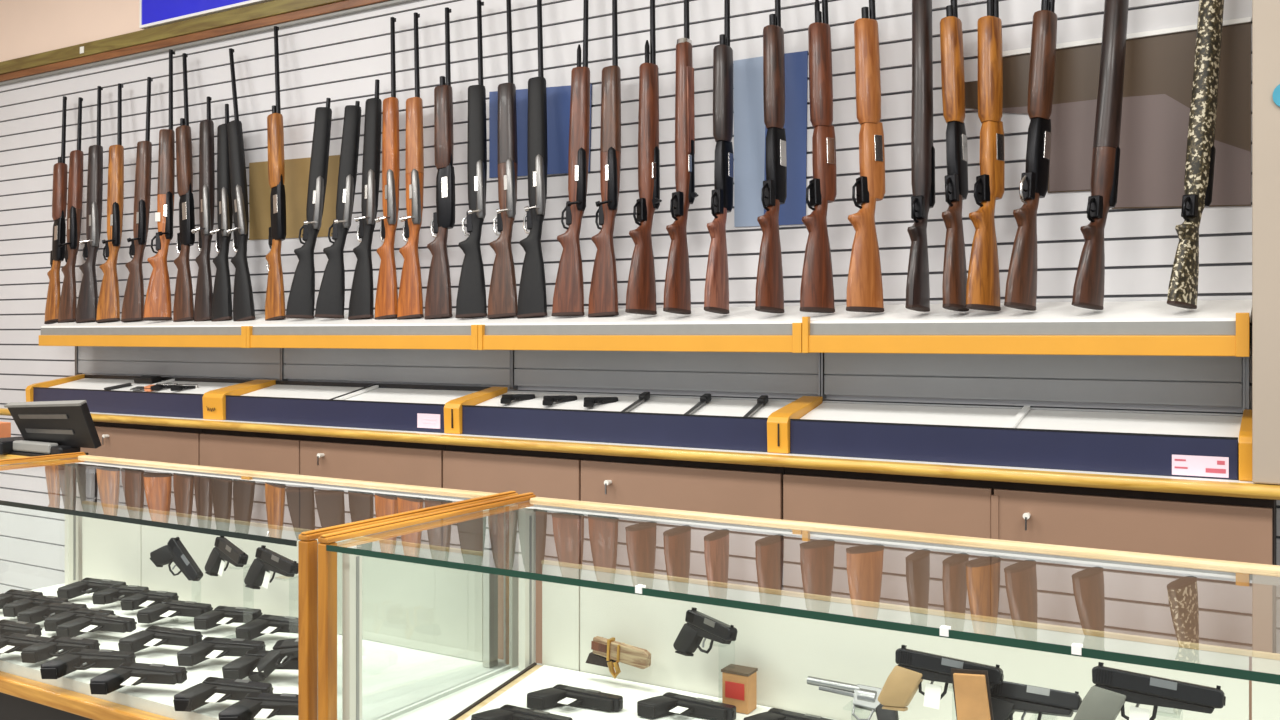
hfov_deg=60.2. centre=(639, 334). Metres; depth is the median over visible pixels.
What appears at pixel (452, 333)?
shelf
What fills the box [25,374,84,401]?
bracket
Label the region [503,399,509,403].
magazine
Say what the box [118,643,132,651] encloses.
magazine
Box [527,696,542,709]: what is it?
magazine
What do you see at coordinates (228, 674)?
magazine
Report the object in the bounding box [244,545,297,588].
handgun
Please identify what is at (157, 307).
rifle
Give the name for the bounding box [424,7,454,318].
rifle
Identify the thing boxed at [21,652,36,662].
magazine
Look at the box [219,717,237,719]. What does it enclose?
magazine
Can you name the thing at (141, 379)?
case
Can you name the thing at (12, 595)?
handgun
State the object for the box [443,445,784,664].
base cabinet
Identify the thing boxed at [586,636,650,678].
bundle
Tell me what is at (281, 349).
upright
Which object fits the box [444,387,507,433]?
bracket
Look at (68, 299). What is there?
rifle
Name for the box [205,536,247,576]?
handgun
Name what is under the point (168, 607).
handgun
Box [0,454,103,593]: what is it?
counter
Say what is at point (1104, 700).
handgun
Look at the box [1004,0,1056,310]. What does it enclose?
shotgun
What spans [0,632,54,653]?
handgun
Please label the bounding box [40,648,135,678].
handgun
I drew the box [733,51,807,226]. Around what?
poster
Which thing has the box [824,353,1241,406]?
panel
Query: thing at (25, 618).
magazine
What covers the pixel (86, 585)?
handgun
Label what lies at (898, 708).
magazine
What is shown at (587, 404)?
magazine
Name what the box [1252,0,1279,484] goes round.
wall column
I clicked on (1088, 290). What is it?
rifle
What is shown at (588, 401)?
handgun
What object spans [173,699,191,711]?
magazine
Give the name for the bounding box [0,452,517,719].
glass case
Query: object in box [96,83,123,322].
rifle
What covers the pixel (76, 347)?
upright
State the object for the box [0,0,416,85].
trim
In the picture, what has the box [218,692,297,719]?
handgun
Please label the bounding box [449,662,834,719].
display shelf
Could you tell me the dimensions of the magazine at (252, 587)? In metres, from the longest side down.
0.026 x 0.014 x 0.007 m
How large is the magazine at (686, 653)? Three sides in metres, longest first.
0.026 x 0.014 x 0.007 m
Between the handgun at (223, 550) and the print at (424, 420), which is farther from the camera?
the print at (424, 420)
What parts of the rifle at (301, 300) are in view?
trigger plate, bolt handle, plate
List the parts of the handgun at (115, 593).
frame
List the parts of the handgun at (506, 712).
frame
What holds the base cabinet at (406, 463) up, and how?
on the floor
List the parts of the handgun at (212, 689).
frame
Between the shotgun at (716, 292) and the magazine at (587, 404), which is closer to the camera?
the shotgun at (716, 292)
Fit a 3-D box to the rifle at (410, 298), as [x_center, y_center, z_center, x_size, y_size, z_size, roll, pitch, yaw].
[-0.853,-0.638,4.104,0.099,1.170,0.194,0,0,-16]
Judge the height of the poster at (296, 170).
0.339 m
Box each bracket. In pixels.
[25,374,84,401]
[202,379,275,419]
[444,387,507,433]
[767,396,822,453]
[1239,409,1251,480]
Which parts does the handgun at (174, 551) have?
frame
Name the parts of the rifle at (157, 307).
trigger plate, bolt handle, plate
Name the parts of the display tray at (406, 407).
panel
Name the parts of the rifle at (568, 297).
trigger plate, bolt handle, plate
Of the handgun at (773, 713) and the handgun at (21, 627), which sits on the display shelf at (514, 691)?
the handgun at (773, 713)
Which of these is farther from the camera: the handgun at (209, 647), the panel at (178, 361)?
the panel at (178, 361)
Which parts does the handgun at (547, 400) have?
frame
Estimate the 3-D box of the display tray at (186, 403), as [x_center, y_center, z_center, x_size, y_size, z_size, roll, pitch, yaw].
[-2.199,0.263,4.862,1.198,0.148,0.256,0,0,31]
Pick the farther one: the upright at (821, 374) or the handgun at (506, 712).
the upright at (821, 374)
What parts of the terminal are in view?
foot plate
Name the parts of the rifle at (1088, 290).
trigger plate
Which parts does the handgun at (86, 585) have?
frame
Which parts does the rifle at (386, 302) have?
bolt handle, trigger plate, plate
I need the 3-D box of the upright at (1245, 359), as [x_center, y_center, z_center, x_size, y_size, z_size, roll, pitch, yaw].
[1.542,0.121,2.811,0.014,0.147,0.031,0,0,31]
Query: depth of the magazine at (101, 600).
2.15 m
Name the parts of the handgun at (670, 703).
frame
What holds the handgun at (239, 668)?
on the glass case at (430, 633)
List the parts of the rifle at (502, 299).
trigger plate, bolt handle, plate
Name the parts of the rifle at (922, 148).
trigger plate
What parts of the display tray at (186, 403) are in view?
panel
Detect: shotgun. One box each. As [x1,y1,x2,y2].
[44,96,67,323]
[265,26,285,320]
[704,0,733,313]
[755,0,786,313]
[800,0,836,312]
[846,0,884,312]
[940,0,968,311]
[965,0,1004,310]
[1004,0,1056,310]
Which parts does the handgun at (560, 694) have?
frame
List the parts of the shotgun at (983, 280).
trigger plate, plate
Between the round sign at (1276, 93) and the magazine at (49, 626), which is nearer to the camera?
the magazine at (49, 626)
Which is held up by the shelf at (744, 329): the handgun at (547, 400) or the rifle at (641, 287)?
the rifle at (641, 287)
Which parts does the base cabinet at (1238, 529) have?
door, door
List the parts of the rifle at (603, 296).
trigger plate, bolt handle, plate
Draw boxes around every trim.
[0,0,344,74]
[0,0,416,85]
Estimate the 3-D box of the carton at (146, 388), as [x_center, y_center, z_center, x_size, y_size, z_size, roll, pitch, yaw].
[-2.103,0.228,4.748,0.037,0.028,0.043,0,0,19]
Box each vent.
[18,414,67,418]
[25,428,73,434]
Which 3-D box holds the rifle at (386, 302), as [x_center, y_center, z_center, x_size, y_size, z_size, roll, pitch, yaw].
[-0.954,-0.638,4.167,0.094,1.171,0.191,0,0,-16]
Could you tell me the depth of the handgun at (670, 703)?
1.50 m
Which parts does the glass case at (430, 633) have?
rail, post, rail, panel, panel, glass, rail, post, panel, rail, post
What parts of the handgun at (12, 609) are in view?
frame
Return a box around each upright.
[75,346,82,374]
[280,348,287,380]
[509,350,517,388]
[818,353,825,398]
[1243,357,1248,410]
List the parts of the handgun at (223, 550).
frame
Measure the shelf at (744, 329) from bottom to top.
0.142 m
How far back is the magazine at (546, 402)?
3.66 m
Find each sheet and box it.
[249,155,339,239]
[489,84,591,177]
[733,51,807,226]
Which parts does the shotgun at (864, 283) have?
trigger plate, plate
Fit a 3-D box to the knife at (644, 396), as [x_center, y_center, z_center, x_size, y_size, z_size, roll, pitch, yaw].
[-0.017,0.218,3.551,0.024,0.062,0.214,0,0,23]
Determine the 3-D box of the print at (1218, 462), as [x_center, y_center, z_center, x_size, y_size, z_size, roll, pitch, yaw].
[1.360,0.299,2.586,0.016,0.009,0.001,0,0,31]
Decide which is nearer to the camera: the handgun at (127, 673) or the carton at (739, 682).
the carton at (739, 682)
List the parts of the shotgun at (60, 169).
trigger plate, plate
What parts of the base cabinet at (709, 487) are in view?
door, door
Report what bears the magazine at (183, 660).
on the handgun at (209, 647)
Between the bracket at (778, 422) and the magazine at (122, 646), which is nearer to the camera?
the magazine at (122, 646)
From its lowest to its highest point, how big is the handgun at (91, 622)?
0.034 m
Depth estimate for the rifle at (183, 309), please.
4.75 m
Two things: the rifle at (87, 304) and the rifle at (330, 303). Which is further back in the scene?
the rifle at (87, 304)
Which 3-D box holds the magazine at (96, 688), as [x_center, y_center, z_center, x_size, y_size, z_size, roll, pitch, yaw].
[-0.796,0.520,1.624,0.025,0.018,0.006,0,12,15]
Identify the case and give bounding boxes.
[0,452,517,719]
[133,375,161,383]
[318,492,1279,719]
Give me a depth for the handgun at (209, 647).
1.78 m
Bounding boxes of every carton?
[0,422,10,437]
[143,385,153,391]
[721,664,757,713]
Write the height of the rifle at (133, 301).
1.114 m
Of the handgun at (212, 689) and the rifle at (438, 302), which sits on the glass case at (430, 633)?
the handgun at (212, 689)
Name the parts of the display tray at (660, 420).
panel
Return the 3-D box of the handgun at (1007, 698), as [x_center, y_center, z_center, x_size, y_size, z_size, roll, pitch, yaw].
[0.422,0.415,1.212,0.118,0.064,0.042,0,0,28]
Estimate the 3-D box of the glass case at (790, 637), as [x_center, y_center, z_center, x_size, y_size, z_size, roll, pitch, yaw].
[0.308,0.803,1.242,1.416,1.095,0.452,0,0,31]
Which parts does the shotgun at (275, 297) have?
trigger plate, plate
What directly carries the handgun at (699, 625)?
on the display stand
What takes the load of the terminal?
on the counter at (32, 542)
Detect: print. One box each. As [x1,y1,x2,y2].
[422,418,435,423]
[1206,468,1225,473]
[1217,461,1224,464]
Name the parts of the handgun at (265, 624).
frame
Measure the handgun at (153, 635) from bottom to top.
0.034 m
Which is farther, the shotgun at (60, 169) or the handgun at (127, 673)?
the shotgun at (60, 169)
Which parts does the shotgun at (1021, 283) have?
trigger plate, plate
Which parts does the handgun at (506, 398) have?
frame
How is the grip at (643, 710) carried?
on the handgun at (670, 703)
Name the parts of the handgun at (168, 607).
frame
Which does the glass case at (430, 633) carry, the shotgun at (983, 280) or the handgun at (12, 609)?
the handgun at (12, 609)
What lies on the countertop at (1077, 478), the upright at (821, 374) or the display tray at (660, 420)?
the display tray at (660, 420)
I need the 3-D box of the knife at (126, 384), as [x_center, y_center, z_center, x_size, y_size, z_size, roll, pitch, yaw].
[-2.316,0.229,4.900,0.110,0.032,0.032,0,0,-31]
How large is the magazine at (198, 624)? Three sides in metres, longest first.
0.025 x 0.018 x 0.006 m
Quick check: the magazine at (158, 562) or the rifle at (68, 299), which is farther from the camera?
the rifle at (68, 299)
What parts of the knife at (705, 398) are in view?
blade, handle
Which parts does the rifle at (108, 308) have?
trigger plate, bolt handle, plate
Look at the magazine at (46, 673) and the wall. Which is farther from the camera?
the wall
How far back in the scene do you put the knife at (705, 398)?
3.47 m
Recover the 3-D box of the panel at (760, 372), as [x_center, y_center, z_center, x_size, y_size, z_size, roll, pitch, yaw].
[0.053,0.115,3.704,1.169,0.135,0.024,0,0,31]
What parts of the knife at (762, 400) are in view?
blade, handle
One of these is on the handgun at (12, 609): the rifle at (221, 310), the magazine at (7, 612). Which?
the magazine at (7, 612)
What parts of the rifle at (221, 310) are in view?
bolt handle, trigger plate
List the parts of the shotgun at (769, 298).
trigger plate, plate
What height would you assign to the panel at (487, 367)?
0.135 m
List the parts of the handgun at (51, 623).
frame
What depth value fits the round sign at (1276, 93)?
2.47 m
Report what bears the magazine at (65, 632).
on the handgun at (91, 622)
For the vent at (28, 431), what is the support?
attached to the terminal
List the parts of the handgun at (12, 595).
frame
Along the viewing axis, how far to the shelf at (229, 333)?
4.67 m
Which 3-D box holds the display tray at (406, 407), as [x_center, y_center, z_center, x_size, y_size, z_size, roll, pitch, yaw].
[-1.090,0.263,4.199,1.137,0.148,0.258,0,0,31]
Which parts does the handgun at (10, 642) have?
frame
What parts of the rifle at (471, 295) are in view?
trigger plate, bolt handle, plate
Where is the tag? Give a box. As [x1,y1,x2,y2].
[951,668,993,719]
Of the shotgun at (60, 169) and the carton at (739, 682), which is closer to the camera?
the carton at (739, 682)
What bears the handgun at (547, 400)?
on the display tray at (660, 420)
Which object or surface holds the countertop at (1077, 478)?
on the base cabinet at (180, 445)
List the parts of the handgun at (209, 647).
frame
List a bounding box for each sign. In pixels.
[140,0,272,29]
[1273,84,1279,106]
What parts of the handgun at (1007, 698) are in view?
frame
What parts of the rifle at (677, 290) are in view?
trigger plate, plate, bolt handle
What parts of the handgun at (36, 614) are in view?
frame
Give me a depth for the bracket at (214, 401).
4.42 m
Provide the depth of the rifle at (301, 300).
4.35 m
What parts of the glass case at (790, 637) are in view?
post, rail, post, panel, glass, rail, panel, panel trim, panel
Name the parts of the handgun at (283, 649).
frame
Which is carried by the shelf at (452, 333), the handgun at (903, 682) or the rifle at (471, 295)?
the rifle at (471, 295)
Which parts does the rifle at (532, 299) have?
trigger plate, bolt handle, plate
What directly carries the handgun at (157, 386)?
on the display tray at (186, 403)
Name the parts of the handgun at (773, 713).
frame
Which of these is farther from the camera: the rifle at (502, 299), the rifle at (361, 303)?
the rifle at (361, 303)
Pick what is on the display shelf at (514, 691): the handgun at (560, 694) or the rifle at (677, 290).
the handgun at (560, 694)
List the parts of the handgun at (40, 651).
frame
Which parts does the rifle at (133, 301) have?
trigger plate, bolt handle, plate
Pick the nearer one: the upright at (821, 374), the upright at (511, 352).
the upright at (821, 374)
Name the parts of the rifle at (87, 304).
trigger plate, bolt handle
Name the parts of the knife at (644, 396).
blade, handle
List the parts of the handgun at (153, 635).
frame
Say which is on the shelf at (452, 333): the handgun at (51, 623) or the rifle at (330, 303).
the rifle at (330, 303)
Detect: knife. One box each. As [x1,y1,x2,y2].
[104,383,130,389]
[620,392,649,411]
[685,394,710,413]
[743,395,767,416]
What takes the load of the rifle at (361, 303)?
on the shelf at (452, 333)
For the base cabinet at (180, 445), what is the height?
0.984 m
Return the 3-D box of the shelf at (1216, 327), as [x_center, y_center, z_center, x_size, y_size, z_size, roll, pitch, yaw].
[1.012,-0.020,2.976,1.113,0.142,0.289,0,0,31]
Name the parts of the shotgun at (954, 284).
trigger plate, plate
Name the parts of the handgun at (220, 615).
frame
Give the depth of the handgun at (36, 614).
2.03 m
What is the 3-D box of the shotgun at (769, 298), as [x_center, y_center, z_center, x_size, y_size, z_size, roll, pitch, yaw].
[0.403,-0.646,3.338,0.077,1.163,0.245,0,0,15]
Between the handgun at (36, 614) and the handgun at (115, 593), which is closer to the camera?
the handgun at (36, 614)
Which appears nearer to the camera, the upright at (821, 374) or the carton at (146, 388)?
the upright at (821, 374)
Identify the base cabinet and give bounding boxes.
[80,421,202,465]
[200,429,445,536]
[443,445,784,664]
[783,467,1275,719]
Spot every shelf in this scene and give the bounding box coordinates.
[39,313,285,347]
[246,310,497,349]
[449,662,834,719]
[478,305,837,352]
[802,299,1251,356]
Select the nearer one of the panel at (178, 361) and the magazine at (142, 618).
the magazine at (142, 618)
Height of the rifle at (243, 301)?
1.185 m
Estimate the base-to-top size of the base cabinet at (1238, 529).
0.984 m
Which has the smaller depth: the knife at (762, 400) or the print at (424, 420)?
the knife at (762, 400)
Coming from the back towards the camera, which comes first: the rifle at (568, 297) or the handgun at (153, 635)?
the rifle at (568, 297)
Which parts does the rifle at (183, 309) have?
trigger plate, plate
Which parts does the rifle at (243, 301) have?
bolt handle, trigger plate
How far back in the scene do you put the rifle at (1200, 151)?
2.72 m
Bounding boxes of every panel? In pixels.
[78,346,279,378]
[284,348,508,384]
[514,350,817,393]
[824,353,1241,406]
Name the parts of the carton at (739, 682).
red panel, lid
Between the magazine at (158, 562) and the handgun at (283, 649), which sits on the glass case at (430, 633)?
the handgun at (283, 649)
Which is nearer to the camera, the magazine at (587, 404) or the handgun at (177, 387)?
the magazine at (587, 404)
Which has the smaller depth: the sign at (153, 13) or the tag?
the tag
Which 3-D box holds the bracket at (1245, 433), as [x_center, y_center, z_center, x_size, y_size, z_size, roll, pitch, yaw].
[1.467,0.262,2.664,0.030,0.150,0.271,0,0,31]
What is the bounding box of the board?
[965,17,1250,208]
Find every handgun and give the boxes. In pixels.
[0,589,43,608]
[0,620,41,635]
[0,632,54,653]
[2,594,68,616]
[17,601,86,623]
[21,635,99,662]
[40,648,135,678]
[44,607,114,630]
[56,612,136,636]
[57,578,125,598]
[90,662,187,694]
[92,584,148,604]
[118,625,202,652]
[120,590,178,610]
[137,599,212,623]
[150,537,202,580]
[151,383,176,389]
[170,384,197,390]
[173,677,273,711]
[177,637,265,665]
[194,606,261,629]
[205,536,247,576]
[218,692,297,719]
[222,650,297,679]
[235,614,297,639]
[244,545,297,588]
[248,638,297,681]
[471,704,572,719]
[500,394,534,403]
[527,684,622,710]
[542,395,576,405]
[583,397,617,406]
[637,692,735,719]
[673,607,736,655]
[743,708,832,719]
[878,645,1003,710]
[990,681,1081,719]
[1073,662,1225,719]
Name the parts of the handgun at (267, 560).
frame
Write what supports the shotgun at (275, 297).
on the shelf at (452, 333)
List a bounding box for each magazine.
[2,608,15,616]
[17,615,31,622]
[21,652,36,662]
[40,668,57,678]
[44,622,57,630]
[56,628,69,636]
[57,591,68,598]
[90,683,106,694]
[92,596,105,604]
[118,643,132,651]
[120,601,133,610]
[137,614,149,623]
[150,558,162,566]
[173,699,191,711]
[177,655,193,665]
[194,620,207,629]
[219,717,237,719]
[223,670,239,679]
[235,630,249,639]
[245,585,259,588]
[248,673,264,681]
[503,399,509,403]
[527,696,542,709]
[545,401,551,405]
[586,402,593,406]
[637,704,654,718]
[675,651,693,655]
[882,706,907,710]
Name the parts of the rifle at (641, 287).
trigger plate, plate, bolt handle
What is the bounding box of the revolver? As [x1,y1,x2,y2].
[807,676,898,719]
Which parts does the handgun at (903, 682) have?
frame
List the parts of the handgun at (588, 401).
frame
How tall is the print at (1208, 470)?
0.010 m
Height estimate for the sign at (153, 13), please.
0.462 m
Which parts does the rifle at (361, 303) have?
trigger plate, bolt handle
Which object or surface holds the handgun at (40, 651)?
on the glass case at (430, 633)
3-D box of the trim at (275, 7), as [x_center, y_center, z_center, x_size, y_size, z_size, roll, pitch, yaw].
[-2.262,-1.371,5.081,8.905,0.062,0.035,0,0,31]
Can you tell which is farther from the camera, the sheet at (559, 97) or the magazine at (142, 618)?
the sheet at (559, 97)
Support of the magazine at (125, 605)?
on the handgun at (145, 598)
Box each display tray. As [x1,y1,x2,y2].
[33,375,251,418]
[225,380,489,432]
[462,391,794,451]
[790,401,1242,479]
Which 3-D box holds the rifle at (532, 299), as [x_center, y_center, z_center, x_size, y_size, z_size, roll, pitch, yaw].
[-0.372,-0.640,3.819,0.105,1.169,0.178,0,0,-6]
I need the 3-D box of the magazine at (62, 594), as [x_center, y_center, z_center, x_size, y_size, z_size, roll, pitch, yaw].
[-1.153,0.520,2.209,0.025,0.018,0.006,0,12,22]
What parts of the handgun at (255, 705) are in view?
frame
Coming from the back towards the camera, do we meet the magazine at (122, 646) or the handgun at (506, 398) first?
the handgun at (506, 398)
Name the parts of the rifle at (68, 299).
bolt handle, trigger plate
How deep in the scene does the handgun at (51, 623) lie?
1.98 m
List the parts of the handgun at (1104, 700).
frame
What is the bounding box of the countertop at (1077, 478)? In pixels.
[0,408,1279,499]
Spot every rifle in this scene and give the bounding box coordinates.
[58,97,83,322]
[76,86,102,322]
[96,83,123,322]
[121,77,152,321]
[143,49,174,320]
[173,53,194,321]
[191,96,214,321]
[210,104,232,321]
[227,48,255,320]
[285,98,331,318]
[314,101,360,317]
[348,79,381,319]
[375,17,399,319]
[397,12,423,319]
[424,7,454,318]
[455,0,486,318]
[487,0,517,318]
[517,0,547,317]
[551,0,589,316]
[588,0,620,316]
[625,0,661,314]
[663,0,698,314]
[905,0,934,311]
[1071,0,1128,309]
[1167,0,1223,308]
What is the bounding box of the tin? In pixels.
[130,386,144,390]
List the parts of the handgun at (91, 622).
frame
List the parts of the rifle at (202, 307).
bolt handle, trigger plate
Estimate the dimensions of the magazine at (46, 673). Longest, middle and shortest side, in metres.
0.025 x 0.018 x 0.006 m
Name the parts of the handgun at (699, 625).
frame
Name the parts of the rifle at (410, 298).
trigger plate, bolt handle, plate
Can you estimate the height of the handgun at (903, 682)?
0.074 m
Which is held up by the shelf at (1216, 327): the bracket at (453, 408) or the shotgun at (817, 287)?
the shotgun at (817, 287)
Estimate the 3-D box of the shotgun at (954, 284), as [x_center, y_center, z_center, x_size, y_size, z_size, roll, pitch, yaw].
[0.871,-0.645,3.059,0.075,1.163,0.250,0,0,13]
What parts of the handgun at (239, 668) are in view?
frame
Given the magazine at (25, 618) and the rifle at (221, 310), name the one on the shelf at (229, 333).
the rifle at (221, 310)
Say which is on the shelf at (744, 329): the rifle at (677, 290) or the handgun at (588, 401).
the rifle at (677, 290)
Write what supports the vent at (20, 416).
attached to the terminal
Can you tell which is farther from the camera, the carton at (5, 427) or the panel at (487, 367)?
the panel at (487, 367)
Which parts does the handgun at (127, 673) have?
frame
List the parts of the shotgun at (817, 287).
trigger plate, plate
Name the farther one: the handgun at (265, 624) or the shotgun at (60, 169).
the shotgun at (60, 169)
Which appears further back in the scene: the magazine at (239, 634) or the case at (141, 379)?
the case at (141, 379)
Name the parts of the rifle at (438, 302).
trigger plate, plate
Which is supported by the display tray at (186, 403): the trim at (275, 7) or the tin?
the tin
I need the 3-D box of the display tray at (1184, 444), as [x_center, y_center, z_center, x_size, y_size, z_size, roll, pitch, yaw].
[0.974,0.266,2.966,1.122,0.142,0.258,0,0,31]
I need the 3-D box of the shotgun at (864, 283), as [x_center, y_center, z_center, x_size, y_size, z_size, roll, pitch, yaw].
[0.660,-0.645,3.190,0.101,1.163,0.226,0,0,20]
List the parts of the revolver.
ejector rod, frame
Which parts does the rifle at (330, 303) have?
trigger plate, bolt handle, plate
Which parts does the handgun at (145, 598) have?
frame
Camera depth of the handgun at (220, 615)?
1.99 m
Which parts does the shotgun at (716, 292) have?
trigger plate, plate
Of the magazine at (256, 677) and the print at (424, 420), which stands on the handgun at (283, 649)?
the magazine at (256, 677)
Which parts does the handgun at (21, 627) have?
frame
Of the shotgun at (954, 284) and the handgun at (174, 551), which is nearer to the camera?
the handgun at (174, 551)
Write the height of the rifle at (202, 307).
0.990 m
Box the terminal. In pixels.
[0,400,100,455]
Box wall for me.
[0,0,1279,653]
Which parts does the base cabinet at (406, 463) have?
door, door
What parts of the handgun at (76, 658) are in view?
frame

